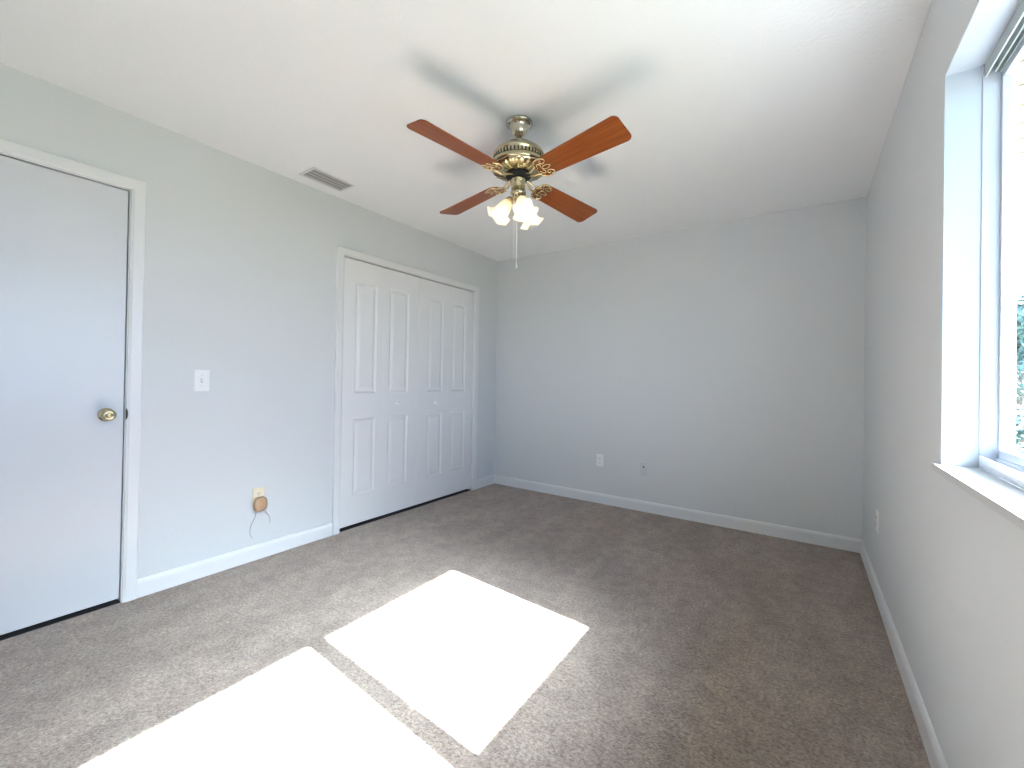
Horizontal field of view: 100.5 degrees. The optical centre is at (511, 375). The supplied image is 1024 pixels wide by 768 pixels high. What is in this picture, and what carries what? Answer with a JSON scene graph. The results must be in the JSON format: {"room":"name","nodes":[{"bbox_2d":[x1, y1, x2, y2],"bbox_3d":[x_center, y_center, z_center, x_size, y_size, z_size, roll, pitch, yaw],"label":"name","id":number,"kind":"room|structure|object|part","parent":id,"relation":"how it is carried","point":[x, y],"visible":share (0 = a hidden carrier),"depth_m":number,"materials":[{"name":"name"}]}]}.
{"room":"empty bedroom","nodes":[
{"label":"empty bedroom","id":0,"kind":"room"},
{"bbox_2d":[0,63,497,578],"bbox_3d":[-1.458,-0.075,2.928,0.120,2.440,4.360,1,0,34],"label":"wall","id":1,"kind":"structure","parent":0,"point":[240,258],"depth_m":2.52,"materials":[{"name":"grey paint"}]},
{"bbox_2d":[0,599,119,640],"bbox_3d":[-2.230,1.123,1.825,0.116,0.004,0.807,1,0,34],"label":"trim","id":2,"kind":"structure","parent":1,"relation":"attached to","point":[112,602],"depth_m":1.96,"materials":[{"name":"black"}]},
{"bbox_2d":[0,155,127,634],"bbox_3d":[-2.150,0.086,1.796,0.100,2.033,0.812,1,0,34],"label":"door","id":3,"kind":"structure","parent":1,"relation":"in","point":[63,237],"depth_m":1.94,"materials":[{"name":"white paint"}]},
{"bbox_3d":[-1.952,0.190,2.058,0.062,0.064,0.064,1,0,34],"label":"knob","id":4,"kind":"part","parent":3,"relation":"part of","materials":[{"name":"gold metal"}]},
{"bbox_2d":[0,138,145,602],"bbox_3d":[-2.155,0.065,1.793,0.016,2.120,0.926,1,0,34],"label":"trim","id":5,"kind":"structure","parent":1,"relation":"attached to","point":[138,188],"depth_m":2.14,"materials":[{"name":"white wood"}]},
{"bbox_2d":[193,370,209,390],"bbox_3d":[-1.740,0.028,2.394,0.018,0.120,0.076,1,0,34],"label":"light switch","id":6,"kind":"object","parent":1,"relation":"attached to","point":[201,377],"visible":1,"depth_m":2.40,"materials":[{"name":"white plastic"}]},
{"bbox_2d":[137,522,332,597],"bbox_3d":[-1.604,1.095,2.618,0.013,0.092,1.089,1,0,34],"label":"baseboard","id":7,"kind":"structure","parent":1,"relation":"attached to","point":[164,580],"depth_m":2.50,"materials":[{"name":"white"}]},
{"bbox_2d":[252,487,264,506],"bbox_3d":[-1.578,0.755,2.654,0.007,0.115,0.070,1,0,34],"label":"wall outlet","id":8,"kind":"object","parent":1,"relation":"attached to","point":[257,492],"visible":0.64,"depth_m":2.65,"materials":[{"name":"beige plastic"}]},
{"bbox_2d":[250,496,269,536],"bbox_3d":[-1.556,0.876,2.649,0.038,0.250,0.121,1,0,34],"label":"plug","id":9,"kind":"object","parent":1,"relation":"attached to","point":[260,503],"visible":1,"depth_m":2.62,"materials":[{"name":"beige plastic"}]},
{"bbox_2d":[340,257,418,527],"bbox_3d":[-1.041,0.130,3.440,0.062,2.000,0.744,1,0,34],"label":"door","id":10,"kind":"structure","parent":1,"relation":"in","point":[380,382],"depth_m":3.40,"materials":[{"name":"white paint"}]},
{"bbox_2d":[340,489,469,531],"bbox_3d":[-0.894,1.159,3.777,0.115,0.004,1.505,1,0,34],"label":"trim","id":11,"kind":"structure","parent":1,"relation":"attached to","point":[465,490],"depth_m":3.62,"materials":[{"name":"black"}]},
{"bbox_2d":[332,246,479,534],"bbox_3d":[-0.818,0.116,3.745,0.016,2.090,1.626,1,0,34],"label":"trim","id":12,"kind":"structure","parent":1,"relation":"attached to","point":[342,252],"depth_m":3.11,"materials":[{"name":"white wood"}]},
{"bbox_2d":[415,278,473,504],"bbox_3d":[-0.617,0.141,4.059,0.062,2.000,0.752,1,0,34],"label":"door","id":13,"kind":"structure","parent":1,"relation":"in","point":[446,313],"depth_m":4.02,"materials":[{"name":"white paint"}]},
{"bbox_2d":[468,292,474,489],"bbox_3d":[-0.874,0.144,3.783,0.120,2.033,1.511,1,0,34],"label":"trim","id":14,"kind":"structure","parent":1,"relation":"attached to","point":[473,292],"depth_m":4.37,"materials":[{"name":"white wood"}]},
{"bbox_2d":[476,475,493,488],"bbox_3d":[-0.287,1.130,4.540,0.013,0.092,0.314,1,0,34],"label":"baseboard","id":15,"kind":"structure","parent":1,"relation":"attached to","point":[489,480],"depth_m":4.54,"materials":[{"name":"white wood"}]},
{"bbox_2d":[0,483,930,767],"bbox_3d":[-0.446,1.218,2.211,4.187,0.120,4.600,1,0,34],"label":"floor","id":16,"kind":"structure","parent":0,"point":[494,625],"depth_m":1.75,"materials":[{"name":"beige carpet"}]},
{"bbox_2d":[0,0,931,260],"bbox_3d":[-0.402,-1.342,2.228,4.187,0.120,4.600,1,0,34],"label":"ceiling","id":17,"kind":"structure","parent":0,"point":[730,109],"depth_m":1.89,"materials":[{"name":"white paint"}]},
{"bbox_2d":[299,167,355,191],"bbox_3d":[-1.211,-1.288,2.805,0.176,0.008,0.300,1,0,34],"label":"ceiling vent","id":18,"kind":"object","parent":17,"relation":"in","point":[315,174],"visible":1,"depth_m":2.79,"materials":[{"name":"white metal"}]},
{"bbox_2d":[407,115,630,267],"bbox_3d":[0.031,-0.904,2.146,0.933,0.743,0.933,1,0,1],"label":"ceiling fan","id":19,"kind":"object","parent":17,"relation":"hanging from","point":[518,161],"visible":1,"depth_m":2.05,"materials":[{"name":"brown wood"}]},
{"bbox_3d":[-0.231,-1.012,1.891,0.475,0.006,0.143,5,9,-44],"label":"blade","id":20,"kind":"part","parent":19,"relation":"part of","materials":[{"name":"red wood"}]},
{"bbox_3d":[-0.224,-0.984,2.410,0.143,0.006,0.475,-14,9,-44],"label":"blade","id":21,"kind":"part","parent":19,"relation":"part of","materials":[{"name":"brown wood"}]},
{"bbox_3d":[-0.050,-0.831,2.125,0.129,0.116,0.134,35,-9,-12],"label":"lamp shade","id":22,"kind":"part","parent":19,"relation":"part of","materials":[{"name":"white glass"}]},
{"bbox_3d":[0.024,-0.737,2.115,0.005,0.347,0.005,1,0,-33],"label":"pull chain","id":23,"kind":"part","parent":19,"relation":"part of","materials":[{"name":"silver metal"}]},
{"bbox_3d":[0.033,-1.026,2.147,0.274,0.036,0.274,1,0,34],"label":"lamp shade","id":24,"kind":"part","parent":19,"relation":"part of","materials":[{"name":"gold metal"}]},
{"bbox_3d":[0.051,-0.841,2.081,0.044,0.062,0.044,1,-33,-19],"label":"bulb","id":25,"kind":"part","parent":19,"relation":"part of","materials":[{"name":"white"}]},
{"bbox_3d":[0.056,-0.829,2.068,0.134,0.116,0.129,1,-33,-19],"label":"lamp shade","id":26,"kind":"part","parent":19,"relation":"part of","materials":[{"name":"white glass"}]},
{"bbox_3d":[0.091,-0.828,2.199,0.134,0.116,0.129,1,32,49],"label":"lamp shade","id":27,"kind":"part","parent":19,"relation":"part of","materials":[{"name":"white glass"}]},
{"bbox_3d":[0.295,-0.970,2.403,0.475,0.006,0.143,5,-18,-44],"label":"blade","id":28,"kind":"part","parent":19,"relation":"part of","materials":[{"name":"red wood"}]},
{"bbox_3d":[0.289,-0.998,1.884,0.475,0.006,0.143,-2,-18,46],"label":"blade","id":29,"kind":"part","parent":19,"relation":"part of","materials":[{"name":"red wood"}]},
{"bbox_2d":[494,197,865,538],"bbox_3d":[1.164,-0.024,3.846,3.407,2.440,0.120,1,0,34],"label":"wall","id":30,"kind":"structure","parent":0,"point":[727,358],"depth_m":3.50,"materials":[{"name":"grey paint"}]},
{"bbox_2d":[596,454,603,466],"bbox_3d":[0.822,0.794,3.988,0.070,0.115,0.007,1,0,34],"label":"wall outlet","id":31,"kind":"object","parent":30,"relation":"attached to","point":[599,458],"visible":1,"depth_m":3.99,"materials":[{"name":"white plastic"}]},
{"bbox_2d":[640,462,647,475],"bbox_3d":[1.159,0.818,3.752,0.070,0.115,0.015,1,0,34],"label":"cable jack","id":32,"kind":"object","parent":30,"relation":"attached to","point":[643,465],"visible":1,"depth_m":3.75,"materials":[{"name":"grey plastic"}]},
{"bbox_2d":[494,475,861,552],"bbox_3d":[1.095,1.149,3.792,3.139,0.092,0.013,1,0,34],"label":"baseboard","id":33,"kind":"structure","parent":30,"relation":"attached to","point":[775,530],"depth_m":3.49,"materials":[{"name":"white wood"}]},
{"bbox_2d":[862,0,1023,767],"bbox_3d":[1.242,-0.042,1.078,0.148,2.440,4.360,1,0,34],"label":"wall","id":34,"kind":"structure","parent":0,"point":[948,568],"depth_m":1.40,"materials":[{"name":"grey paint"}]},
{"bbox_2d":[876,509,878,533],"bbox_3d":[1.994,0.795,2.327,0.007,0.115,0.070,1,0,34],"label":"wall outlet","id":35,"kind":"object","parent":34,"relation":"attached to","point":[877,512],"visible":1,"depth_m":2.30,"materials":[{"name":"white plastic"}]},
{"bbox_2d":[860,540,947,767],"bbox_3d":[1.156,1.131,1.115,0.013,0.092,4.334,1,0,34],"label":"baseboard","id":36,"kind":"structure","parent":34,"relation":"attached to","point":[932,747],"depth_m":1.59,"materials":[{"name":"white"}]},
{"bbox_2d":[931,0,1023,530],"bbox_3d":[0.851,-0.321,0.525,0.155,1.187,1.798,1,0,34],"label":"window","id":37,"kind":"structure","parent":34,"relation":"in","point":[976,399],"depth_m":1.22,"materials":[{"name":"white metal"}]},
{"bbox_3d":[0.816,0.263,0.538,0.093,0.020,1.798,1,0,34],"label":"sill","id":38,"kind":"part","parent":37,"relation":"part of","materials":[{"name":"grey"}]},
{"bbox_3d":[0.890,-0.330,0.498,0.062,1.167,1.738,1,0,34],"label":"frame","id":39,"kind":"part","parent":37,"relation":"part of","materials":[{"name":"white metal"}]},
{"bbox_3d":[1.134,-0.326,0.831,0.018,1.137,0.902,1,0,34],"label":"sash","id":40,"kind":"part","parent":37,"relation":"part of","materials":[{"name":"white metal"}]},
{"bbox_3d":[-1.038,-1.459,0.611,4.964,0.050,8.250,1,0,34],"label":"roof","id":41,"kind":"structure","parent":0,"visible":0},
{"bbox_2d":[1018,57,1023,170],"bbox_3d":[0.578,-1.315,-0.723,0.767,0.180,7.880,1,0,34],"label":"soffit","id":42,"kind":"structure","parent":41,"relation":"attached to","point":[1021,64],"depth_m":1.98,"materials":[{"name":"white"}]},
{"label":"outside","id":43,"kind":"structure","parent":0,"visible":0},
{"bbox_2d":[1015,442,1023,453],"bbox_3d":[29.781,1.981,-3.745,61.000,0.200,100.000,1,0,34],"label":"ground","id":44,"kind":"structure","parent":43,"point":[1018,451],"depth_m":9.58,"materials":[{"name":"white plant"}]},
{"bbox_2d":[1015,403,1023,454],"bbox_3d":[9.637,0.974,8.364,1.724,1.211,1.598,1,0,-25],"label":"round bush","id":45,"kind":"object","parent":44,"relation":"on","point":[1019,414],"visible":0.06,"depth_m":8.01,"materials":[{"name":"green plant"}]},
{"bbox_2d":[1016,284,1023,442],"bbox_3d":[13.002,-0.341,10.889,2.146,4.080,2.664,1,0,34],"label":"tree","id":46,"kind":"object","parent":44,"relation":"on","point":[1020,296],"visible":0.19,"depth_m":10.53,"materials":[{"name":"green plant"}]}
]}

